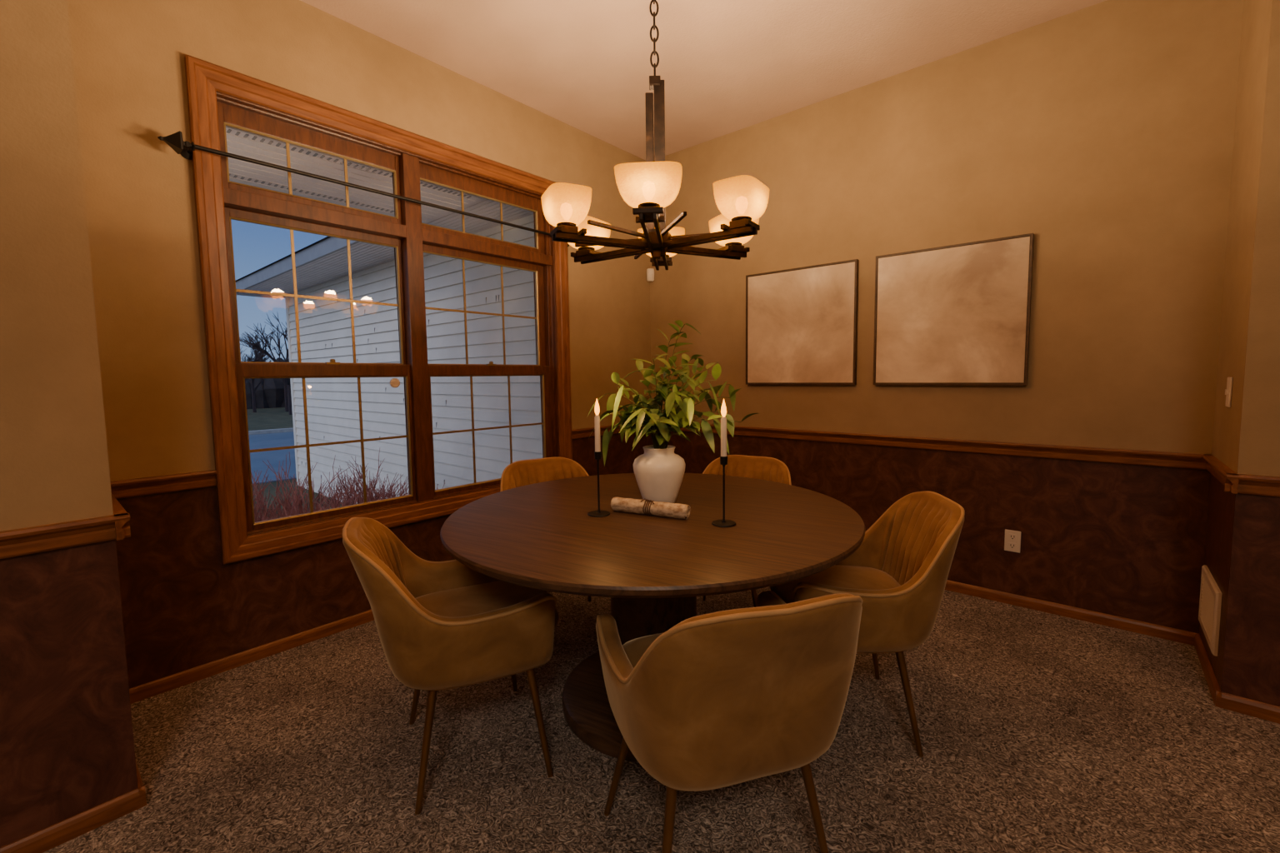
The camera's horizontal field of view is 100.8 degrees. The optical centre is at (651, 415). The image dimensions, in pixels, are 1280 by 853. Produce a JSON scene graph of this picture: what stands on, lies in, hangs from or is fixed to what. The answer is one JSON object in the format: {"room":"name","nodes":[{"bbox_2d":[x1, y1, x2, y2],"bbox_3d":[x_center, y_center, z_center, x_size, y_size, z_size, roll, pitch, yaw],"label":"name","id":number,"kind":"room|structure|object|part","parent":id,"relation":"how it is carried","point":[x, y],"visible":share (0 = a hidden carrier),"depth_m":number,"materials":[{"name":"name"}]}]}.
{"room":"dining room","nodes":[
{"label":"dining room","id":0,"kind":"room"},
{"bbox_2d":[0,0,138,848],"bbox_3d":[-2.476,-0.238,0.435,0.140,2.963,2.780,3,6,40],"label":"wall","id":1,"kind":"structure","parent":0,"point":[67,742],"depth_m":1.40,"materials":[{"name":"paint"}]},
{"bbox_2d":[0,513,130,559],"bbox_3d":[-2.393,0.404,0.440,0.032,0.068,2.810,3,6,40],"label":"trim","id":2,"kind":"structure","parent":1,"relation":"attached to","point":[16,542],"depth_m":1.41,"materials":[{"name":"brown wood"}]},
{"bbox_2d":[0,785,146,852],"bbox_3d":[-2.397,1.214,0.502,0.014,0.056,2.794,3,6,40],"label":"baseboard","id":3,"kind":"structure","parent":1,"relation":"attached to","point":[42,841],"depth_m":1.46,"materials":[{"name":"brown wood"}]},
{"bbox_2d":[66,0,651,689],"bbox_3d":[-1.096,-0.464,3.186,0.140,2.963,3.500,3,6,40],"label":"wall","id":4,"kind":"structure","parent":0,"point":[183,609],"depth_m":2.19,"materials":[{"name":"paint"}]},
{"bbox_2d":[110,470,216,499],"bbox_3d":[-1.945,0.273,2.090,0.032,0.068,0.358,3,6,40],"label":"trim","id":5,"kind":"structure","parent":4,"relation":"attached to","point":[174,482],"depth_m":2.10,"materials":[{"name":"brown wood"}]},
{"bbox_2d":[129,609,374,704],"bbox_3d":[-1.021,0.989,3.247,0.014,0.056,3.220,3,6,40],"label":"baseboard","id":6,"kind":"structure","parent":4,"relation":"attached to","point":[162,685],"depth_m":2.32,"materials":[{"name":"brown wood"}]},
{"bbox_2d":[225,125,482,222],"bbox_3d":[-2.596,-1.504,2.738,1.658,0.160,3.300,3,6,40],"label":"soffit","id":7,"kind":"structure","parent":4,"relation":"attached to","point":[240,142],"depth_m":3.30,"materials":[{"name":"plastic"}]},
{"bbox_2d":[157,130,569,246],"bbox_3d":[-1.177,-1.122,2.844,0.124,0.068,2.184,3,6,40],"label":"curtain rod","id":8,"kind":"object","parent":4,"relation":"attached to","point":[175,141],"visible":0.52,"depth_m":2.32,"materials":[{"name":"black metal"}]},
{"bbox_2d":[184,54,572,564],"bbox_3d":[-1.205,-0.463,2.922,0.034,2.066,1.959,3,6,40],"label":"window frame","id":9,"kind":"structure","parent":4,"relation":"attached to","point":[203,78],"depth_m":2.27,"materials":[{"name":"brown wood"}]},
{"bbox_2d":[215,90,559,536],"bbox_3d":[-1.271,-0.464,2.973,0.136,1.910,1.810,3,6,40],"label":"window","id":10,"kind":"structure","parent":4,"relation":"in","point":[411,234],"depth_m":2.84,"materials":[{"name":"brown wood"}]},
{"bbox_3d":[-1.609,-1.178,2.540,0.036,0.380,0.788,3,6,40],"label":"sash","id":11,"kind":"part","parent":10,"relation":"part of","materials":[{"name":"brown wood"}]},
{"bbox_2d":[223,121,398,219],"bbox_3d":[-1.593,-1.153,2.545,0.019,0.248,0.725,3,6,40],"label":"bead","id":12,"kind":"object","parent":10,"relation":"attached to","point":[225,123],"depth_m":2.51},
{"bbox_3d":[-1.615,-0.573,2.597,0.036,0.719,0.788,3,6,40],"label":"sash","id":13,"kind":"part","parent":10,"relation":"part of","materials":[{"name":"brown wood"}]},
{"bbox_2d":[229,216,403,364],"bbox_3d":[-1.599,-0.573,2.600,0.019,0.634,0.725,3,6,40],"label":"bead","id":14,"kind":"object","parent":10,"relation":"attached to","point":[396,247],"depth_m":2.58},
{"bbox_3d":[-1.606,-0.573,2.606,0.008,0.632,0.723,3,6,40],"label":"muntins","id":15,"kind":"part","parent":10,"relation":"part of","materials":[{"name":"brown wood"}]},
{"bbox_3d":[-1.601,-1.153,2.549,0.007,0.246,0.258,3,6,40],"label":"muntins","id":16,"kind":"part","parent":10,"relation":"part of","materials":[{"name":"brown wood"}]},
{"bbox_3d":[-1.576,0.126,2.625,0.036,0.769,0.788,3,6,40],"label":"sash","id":17,"kind":"part","parent":10,"relation":"part of","materials":[{"name":"brown wood"}]},
{"bbox_2d":[243,375,413,524],"bbox_3d":[-1.561,0.135,2.629,0.019,0.662,0.725,3,6,40],"label":"bead","id":18,"kind":"object","parent":10,"relation":"attached to","point":[406,377],"depth_m":2.63},
{"bbox_3d":[-1.568,0.135,2.634,0.008,0.660,0.723,3,6,40],"label":"muntins","id":19,"kind":"part","parent":10,"relation":"part of","materials":[{"name":"brown wood"}]},
{"bbox_2d":[325,359,339,364],"bbox_3d":[-1.563,-0.266,2.596,0.024,0.026,0.060,3,6,40],"label":"sash lock","id":20,"kind":"object","parent":10,"relation":"attached to","point":[332,361],"visible":1,"depth_m":2.59,"materials":[{"name":"gold metal"}]},
{"bbox_2d":[390,378,399,388],"bbox_3d":[-1.373,-0.176,2.834,0.009,0.052,0.052,3,6,40],"label":"sensor","id":21,"kind":"object","parent":10,"relation":"attached to","point":[394,382],"visible":1,"depth_m":2.83,"materials":[{"name":"beige plastic"}]},
{"bbox_2d":[420,177,538,249],"bbox_3d":[-1.020,-1.211,3.222,0.019,0.248,0.802,3,6,40],"label":"bead","id":22,"kind":"object","parent":10,"relation":"attached to","point":[421,179],"depth_m":3.24},
{"bbox_3d":[-1.033,-0.632,3.283,0.008,0.632,0.800,3,6,40],"label":"muntins","id":23,"kind":"part","parent":10,"relation":"part of","materials":[{"name":"brown wood"}]},
{"bbox_2d":[423,250,539,365],"bbox_3d":[-1.027,-0.631,3.277,0.019,0.634,0.802,3,6,40],"label":"bead","id":24,"kind":"object","parent":10,"relation":"attached to","point":[424,252],"depth_m":3.50},
{"bbox_3d":[-1.016,-1.238,3.240,0.036,0.380,0.873,3,6,40],"label":"sash","id":25,"kind":"part","parent":10,"relation":"part of","materials":[{"name":"brown wood"}]},
{"bbox_3d":[-1.027,-1.211,3.228,0.007,0.246,0.278,3,6,40],"label":"muntins","id":26,"kind":"part","parent":10,"relation":"part of","materials":[{"name":"brown wood"}]},
{"bbox_3d":[-1.022,-0.633,3.297,0.036,0.719,0.873,3,6,40],"label":"sash","id":27,"kind":"part","parent":10,"relation":"part of","materials":[{"name":"brown wood"}]},
{"bbox_3d":[-0.995,0.077,3.311,0.008,0.660,0.800,3,6,40],"label":"muntins","id":28,"kind":"part","parent":10,"relation":"part of","materials":[{"name":"brown wood"}]},
{"bbox_2d":[430,375,545,491],"bbox_3d":[-0.988,0.077,3.306,0.019,0.662,0.802,3,6,40],"label":"bead","id":29,"kind":"object","parent":10,"relation":"attached to","point":[542,376],"depth_m":3.29},
{"bbox_3d":[-0.984,0.066,3.325,0.036,0.769,0.873,3,6,40],"label":"sash","id":30,"kind":"part","parent":10,"relation":"part of","materials":[{"name":"brown wood"}]},
{"bbox_2d":[485,361,496,365],"bbox_3d":[-0.991,-0.324,3.273,0.024,0.026,0.060,3,6,40],"label":"sash lock","id":31,"kind":"object","parent":10,"relation":"attached to","point":[491,363],"visible":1,"depth_m":3.26,"materials":[{"name":"gold metal"}]},
{"bbox_2d":[571,422,642,439],"bbox_3d":[-0.276,0.104,4.063,0.032,0.068,0.902,3,6,40],"label":"trim","id":32,"kind":"structure","parent":4,"relation":"attached to","point":[582,432],"depth_m":3.85,"materials":[{"name":"brown wood"}]},
{"bbox_2d":[646,268,654,281],"bbox_3d":[-0.007,-1.139,4.274,0.064,0.100,0.048,-1,4,-5],"label":"sensor","id":33,"kind":"object","parent":4,"relation":"attached to","point":[650,272],"visible":1,"depth_m":4.25,"materials":[{"name":"beige plastic"}]},
{"bbox_2d":[43,586,1279,852],"bbox_3d":[0.219,1.271,0.398,5.880,0.100,6.280,3,6,40],"label":"floor","id":34,"kind":"structure","parent":0,"point":[1040,732],"depth_m":1.70,"materials":[{"name":"carpet"}]},
{"bbox_2d":[342,517,559,814],"bbox_3d":[-0.644,0.724,1.758,0.626,0.806,0.575,-3,5,-26],"label":"dining chair","id":35,"kind":"object","parent":34,"relation":"on","point":[447,625],"visible":0.91,"depth_m":1.55,"materials":[{"name":"yellow fabric"}]},
{"bbox_2d":[415,580,559,629],"bbox_3d":[-0.579,0.663,1.786,0.480,0.058,0.464,-3,5,-26],"label":"seat cushion","id":36,"kind":"object","parent":35,"relation":"on","point":[449,598],"depth_m":1.85,"materials":[{"name":"yellow fabric"}]},
{"bbox_2d":[500,456,591,601],"bbox_3d":[-0.444,0.652,2.672,0.575,0.806,0.626,-4,5,-35],"label":"dining chair","id":37,"kind":"object","parent":34,"relation":"on","point":[524,472],"visible":0.16,"depth_m":2.84,"materials":[{"name":"yellow fabric"}]},
{"bbox_2d":[440,473,865,762],"bbox_3d":[0.009,0.723,2.025,1.490,0.750,1.490,2,5,30],"label":"round dining table","id":38,"kind":"object","parent":34,"relation":"on","point":[653,570],"visible":0.7,"depth_m":1.72,"materials":[{"name":"brown wood"}]},
{"bbox_2d":[587,399,609,517],"bbox_3d":[-0.192,0.147,1.902,0.082,0.422,0.082,3,6,40],"label":"candle holder","id":39,"kind":"object","parent":38,"relation":"on","point":[597,453],"visible":1,"depth_m":1.89,"materials":[{"name":"black metal"}]},
{"bbox_2d":[594,415,600,451],"bbox_3d":[-0.193,0.067,1.896,0.020,0.154,0.020,3,6,40],"label":"taper candle","id":40,"kind":"object","parent":39,"relation":"on","point":[597,419],"depth_m":1.89,"materials":[{"name":"wax"}]},
{"bbox_2d":[610,497,690,519],"bbox_3d":[-0.006,0.327,1.901,0.300,0.060,0.052,2,5,26],"label":"bundle","id":41,"kind":"object","parent":38,"relation":"on","point":[678,511],"visible":1,"depth_m":1.88,"materials":[{"name":"fabric"}]},
{"bbox_2d":[587,320,757,503],"bbox_3d":[0.066,-0.010,2.060,0.575,0.704,0.524,-4,5,-34],"label":"flower vase","id":42,"kind":"object","parent":38,"relation":"on","point":[659,472],"visible":0.98,"depth_m":2.00,"materials":[{"name":"white ceramic"}]},
{"bbox_2d":[711,398,735,527],"bbox_3d":[0.241,0.153,1.760,0.082,0.422,0.082,3,6,40],"label":"candle holder","id":43,"kind":"object","parent":38,"relation":"on","point":[723,457],"visible":1,"depth_m":1.75,"materials":[{"name":"black metal"}]},
{"bbox_2d":[720,417,726,456],"bbox_3d":[0.240,0.073,1.754,0.020,0.154,0.020,3,6,40],"label":"taper candle","id":44,"kind":"object","parent":43,"relation":"on","point":[723,420],"depth_m":1.75,"materials":[{"name":"wax"}]},
{"bbox_2d":[595,590,862,852],"bbox_3d":[0.183,0.747,1.338,0.575,0.806,0.626,-2,5,-17],"label":"dining chair","id":45,"kind":"object","parent":34,"relation":"on","point":[722,699],"visible":1,"depth_m":1.09,"materials":[{"name":"yellow fabric"}]},
{"bbox_2d":[622,632,664,668],"bbox_3d":[0.161,0.684,1.403,0.464,0.058,0.480,-2,5,-17],"label":"seat cushion","id":46,"kind":"object","parent":45,"relation":"on","point":[634,649],"depth_m":1.50,"materials":[{"name":"yellow fabric"}]},
{"bbox_2d":[702,455,791,607],"bbox_3d":[0.403,0.643,2.673,0.575,0.806,0.626,2,5,31],"label":"dining chair","id":47,"kind":"object","parent":34,"relation":"on","point":[766,468],"visible":0.15,"depth_m":2.84,"materials":[{"name":"yellow fabric"}]},
{"bbox_2d":[770,491,964,757],"bbox_3d":[0.753,0.695,1.936,0.626,0.806,0.575,0,4,6],"label":"dining chair","id":48,"kind":"object","parent":34,"relation":"on","point":[900,569],"visible":0.8,"depth_m":1.75,"materials":[{"name":"yellow fabric"}]},
{"bbox_2d":[770,565,899,604],"bbox_3d":[0.681,0.637,1.939,0.480,0.058,0.464,0,4,6],"label":"seat cushion","id":49,"kind":"object","parent":48,"relation":"on","point":[853,577],"depth_m":1.97,"materials":[{"name":"yellow fabric"}]},
{"bbox_2d":[300,0,1106,159],"bbox_3d":[0.185,-1.783,0.164,5.880,0.100,6.280,3,6,40],"label":"ceiling","id":50,"kind":"structure","parent":0,"point":[726,67],"depth_m":2.75,"materials":[{"name":"paint"}]},
{"bbox_2d":[540,0,769,270],"bbox_3d":[0.012,-1.216,1.875,0.815,1.286,0.791,3,6,40],"label":"chandelier","id":51,"kind":"object","parent":50,"relation":"hanging from","point":[648,187],"visible":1,"depth_m":1.74,"materials":[{"name":"glass"}]},
{"bbox_3d":[-0.284,-0.691,1.770,0.140,0.100,0.200,-3,5,-25],"label":"lamp shade","id":52,"kind":"part","parent":51,"relation":"part of","materials":[{"name":"white glass"}]},
{"bbox_3d":[-0.259,-0.717,2.103,0.148,0.100,0.204,3,6,40],"label":"lamp shade","id":53,"kind":"part","parent":51,"relation":"part of","materials":[{"name":"white glass"}]},
{"bbox_3d":[-0.147,-0.619,1.803,0.360,0.052,0.158,-3,5,-26],"label":"arm","id":54,"kind":"part","parent":51,"relation":"part of","materials":[{"name":"metal"}]},
{"bbox_3d":[-0.172,-0.634,2.004,0.365,0.052,0.166,3,6,40],"label":"arm","id":55,"kind":"part","parent":51,"relation":"part of","materials":[{"name":"metal"}]},
{"bbox_3d":[-0.007,-0.679,1.581,0.200,0.100,0.140,0,4,4],"label":"lamp shade","id":56,"kind":"part","parent":51,"relation":"part of","materials":[{"name":"white glass"}]},
{"bbox_3d":[0.000,-0.645,2.122,0.158,0.052,0.360,0,4,4],"label":"arm","id":57,"kind":"part","parent":51,"relation":"part of","materials":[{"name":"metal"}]},
{"bbox_3d":[0.009,-1.519,1.852,0.026,0.660,0.027,3,6,40],"label":"chain","id":58,"kind":"part","parent":51,"relation":"part of","materials":[{"name":"metal"}]},
{"bbox_3d":[0.016,-0.885,1.901,0.110,0.625,0.110,3,6,40],"label":"stem and hub","id":59,"kind":"part","parent":51,"relation":"part of","materials":[{"name":"metal"}]},
{"bbox_3d":[0.037,-0.614,1.719,0.158,0.052,0.360,0,4,4],"label":"arm","id":60,"kind":"part","parent":51,"relation":"part of","materials":[{"name":"metal"}]},
{"bbox_3d":[0.043,-0.731,2.247,0.200,0.100,0.140,0,4,4],"label":"lamp shade","id":61,"kind":"part","parent":51,"relation":"part of","materials":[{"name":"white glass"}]},
{"bbox_3d":[0.184,-0.640,2.037,0.360,0.052,0.158,-3,5,-26],"label":"arm","id":62,"kind":"part","parent":51,"relation":"part of","materials":[{"name":"metal"}]},
{"bbox_3d":[0.210,-0.625,1.837,0.365,0.052,0.166,3,6,40],"label":"arm","id":63,"kind":"part","parent":51,"relation":"part of","materials":[{"name":"metal"}]},
{"bbox_3d":[0.320,-0.720,2.059,0.140,0.100,0.200,-3,5,-25],"label":"lamp shade","id":64,"kind":"part","parent":51,"relation":"part of","materials":[{"name":"white glass"}]},
{"bbox_3d":[0.295,-0.694,1.726,0.148,0.100,0.204,3,6,40],"label":"lamp shade","id":65,"kind":"part","parent":51,"relation":"part of","materials":[{"name":"white glass"}]},
{"bbox_2d":[650,0,1243,633],"bbox_3d":[1.329,-0.502,3.336,3.371,2.963,0.140,3,6,40],"label":"wall","id":66,"kind":"structure","parent":0,"point":[1102,132],"depth_m":2.69,"materials":[{"name":"paint"}]},
{"bbox_2d":[745,259,859,384],"bbox_3d":[0.973,-0.591,3.511,0.768,0.766,0.035,3,6,40],"label":"framed painting","id":67,"kind":"object","parent":66,"relation":"attached to","point":[802,322],"visible":1,"depth_m":3.48,"materials":[{"name":"beige paper"}]},
{"bbox_2d":[680,424,1208,469],"bbox_3d":[1.227,0.140,3.365,3.231,0.068,0.032,3,6,40],"label":"trim","id":68,"kind":"structure","parent":66,"relation":"attached to","point":[1190,461],"depth_m":2.84,"materials":[{"name":"brown wood"}]},
{"bbox_2d":[873,233,1034,385],"bbox_3d":[1.643,-0.555,2.947,0.764,0.766,0.035,3,6,40],"label":"framed painting","id":69,"kind":"object","parent":66,"relation":"attached to","point":[957,314],"visible":1,"depth_m":2.91,"materials":[{"name":"beige paper"}]},
{"bbox_2d":[1004,529,1020,553],"bbox_3d":[1.931,0.670,2.829,0.072,0.116,0.010,3,6,40],"label":"wall outlet","id":70,"kind":"object","parent":66,"relation":"attached to","point":[1012,538],"visible":1,"depth_m":2.83,"materials":[{"name":"beige plastic"}]},
{"bbox_2d":[945,580,1199,645],"bbox_3d":[1.242,0.949,3.433,3.231,0.056,0.014,3,6,40],"label":"baseboard","id":71,"kind":"structure","parent":66,"relation":"attached to","point":[1134,626],"depth_m":2.67,"materials":[{"name":"brown wood"}]},
{"bbox_2d":[1199,0,1279,706],"bbox_3d":[2.336,-0.413,2.027,0.140,2.963,0.569,3,6,40],"label":"wall","id":72,"kind":"structure","parent":0,"point":[1242,556],"depth_m":1.89,"materials":[{"name":"paint"}]},
{"bbox_2d":[1194,633,1221,704],"bbox_3d":[2.289,1.033,2.182,0.014,0.056,0.582,3,6,40],"label":"baseboard","id":73,"kind":"structure","parent":72,"relation":"attached to","point":[1208,672],"depth_m":2.14,"materials":[{"name":"brown wood"}]},
{"bbox_2d":[1198,565,1222,656],"bbox_3d":[2.299,0.790,2.180,0.015,0.250,0.380,3,6,40],"label":"air vent","id":74,"kind":"object","parent":72,"relation":"in","point":[1210,601],"visible":1,"depth_m":2.14,"materials":[{"name":"beige plastic"}]},
{"bbox_2d":[1202,454,1239,494],"bbox_3d":[2.268,0.224,2.120,0.032,0.068,0.599,3,6,40],"label":"trim","id":75,"kind":"structure","parent":72,"relation":"attached to","point":[1217,468],"depth_m":2.06,"materials":[{"name":"brown wood"}]},
{"bbox_2d":[1225,377,1233,407],"bbox_3d":[2.251,-0.093,2.066,0.014,0.116,0.072,3,6,40],"label":"light switch","id":76,"kind":"object","parent":72,"relation":"attached to","point":[1229,383],"visible":1,"depth_m":2.05,"materials":[{"name":"beige plastic"}]},
{"bbox_3d":[3.157,-0.348,1.057,2.369,2.963,0.140,3,6,40],"label":"wall","id":77,"kind":"structure","parent":0,"visible":0},
{"bbox_2d":[1215,690,1279,724],"bbox_3d":[3.011,1.100,1.203,2.382,0.056,0.014,3,6,40],"label":"baseboard","id":78,"kind":"structure","parent":77,"relation":"attached to","point":[1257,709],"depth_m":1.91,"materials":[{"name":"brown wood"}]},
{"bbox_2d":[1224,473,1279,497],"bbox_3d":[2.990,0.291,1.140,2.399,0.068,0.032,3,6,40],"label":"trim","id":79,"kind":"structure","parent":77,"relation":"attached to","point":[1247,484],"depth_m":1.86,"materials":[{"name":"brown wood"}]},
{"bbox_3d":[-1.902,-0.339,1.674,0.584,2.963,0.140,3,6,40],"label":"wall","id":80,"kind":"structure","parent":0,"visible":0},
{"bbox_2d":[111,494,130,540],"bbox_3d":[-1.774,0.299,1.733,0.754,0.068,0.032,3,6,40],"label":"trim","id":81,"kind":"structure","parent":80,"relation":"attached to","point":[118,510],"depth_m":1.49,"materials":[{"name":"brown wood"}]},
{"bbox_2d":[135,758,146,799],"bbox_3d":[-1.777,1.108,1.794,0.738,0.056,0.014,3,6,40],"label":"baseboard","id":82,"kind":"structure","parent":80,"relation":"attached to","point":[140,783],"depth_m":1.59,"materials":[{"name":"brown wood"}]},
{"label":"outside","id":83,"kind":"structure","parent":0,"visible":0},
{"bbox_2d":[246,407,342,519],"bbox_3d":[-23.569,-0.343,30.892,69.859,0.100,90.000,3,6,40],"label":"ground","id":84,"kind":"structure","parent":83,"point":[264,418],"depth_m":19.54,"materials":[{"name":"plant"}]},
{"bbox_2d":[240,349,272,382],"bbox_3d":[-19.886,-1.732,25.725,2.316,3.376,2.718,3,6,40],"label":"bare tree","id":85,"kind":"object","parent":84,"relation":"on","point":[250,359],"visible":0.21,"depth_m":25.94,"materials":[{"name":"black plant"}]},
{"bbox_2d":[240,330,278,412],"bbox_3d":[-21.023,-2.312,27.701,3.019,4.257,2.412,-1,4,-1],"label":"bare tree","id":86,"kind":"object","parent":84,"relation":"on","point":[252,382],"visible":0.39,"depth_m":27.71,"materials":[{"name":"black plant"}]},
{"bbox_2d":[239,314,289,411],"bbox_3d":[-19.735,-2.815,27.897,3.463,5.200,2.972,0,4,3],"label":"bare tree","id":87,"kind":"object","parent":84,"relation":"on","point":[254,345],"visible":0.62,"depth_m":27.61,"materials":[{"name":"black plant"}]},
{"bbox_2d":[245,357,291,409],"bbox_3d":[-25.114,-1.939,30.356,2.533,3.199,36.976,3,6,40],"label":"hedgerow","id":88,"kind":"object","parent":84,"relation":"on","point":[270,393],"visible":0.06,"depth_m":31.64,"materials":[{"name":"black plant"}]},
{"bbox_2d":[275,351,291,414],"bbox_3d":[-17.109,-1.735,25.590,2.496,3.341,1.254,2,5,32],"label":"bare tree","id":89,"kind":"object","parent":84,"relation":"on","point":[288,386],"visible":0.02,"depth_m":25.53,"materials":[{"name":"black plant"}]},
{"bbox_2d":[251,449,444,522],"bbox_3d":[-2.525,0.852,3.795,2.097,1.188,1.939,-4,6,-41],"label":"shrub","id":90,"kind":"object","parent":84,"relation":"on","point":[288,510],"visible":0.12,"depth_m":3.93,"materials":[{"name":"brown plant"}]},
{"bbox_2d":[235,198,542,501],"bbox_3d":[-2.210,-1.366,7.635,7.358,5.010,4.760,3,6,40],"label":"neighbouring house wing","id":91,"kind":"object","parent":84,"relation":"on","point":[322,267],"visible":0.58,"depth_m":5.54,"materials":[{"name":"plastic"}]},
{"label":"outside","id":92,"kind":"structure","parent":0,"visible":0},
{"bbox_2d":[248,427,296,484],"bbox_3d":[-6.278,0.467,16.329,9.700,0.120,90.000,3,6,40],"label":"street","id":93,"kind":"structure","parent":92,"point":[259,439],"depth_m":11.82,"materials":[{"name":"asphalt"}]}
]}

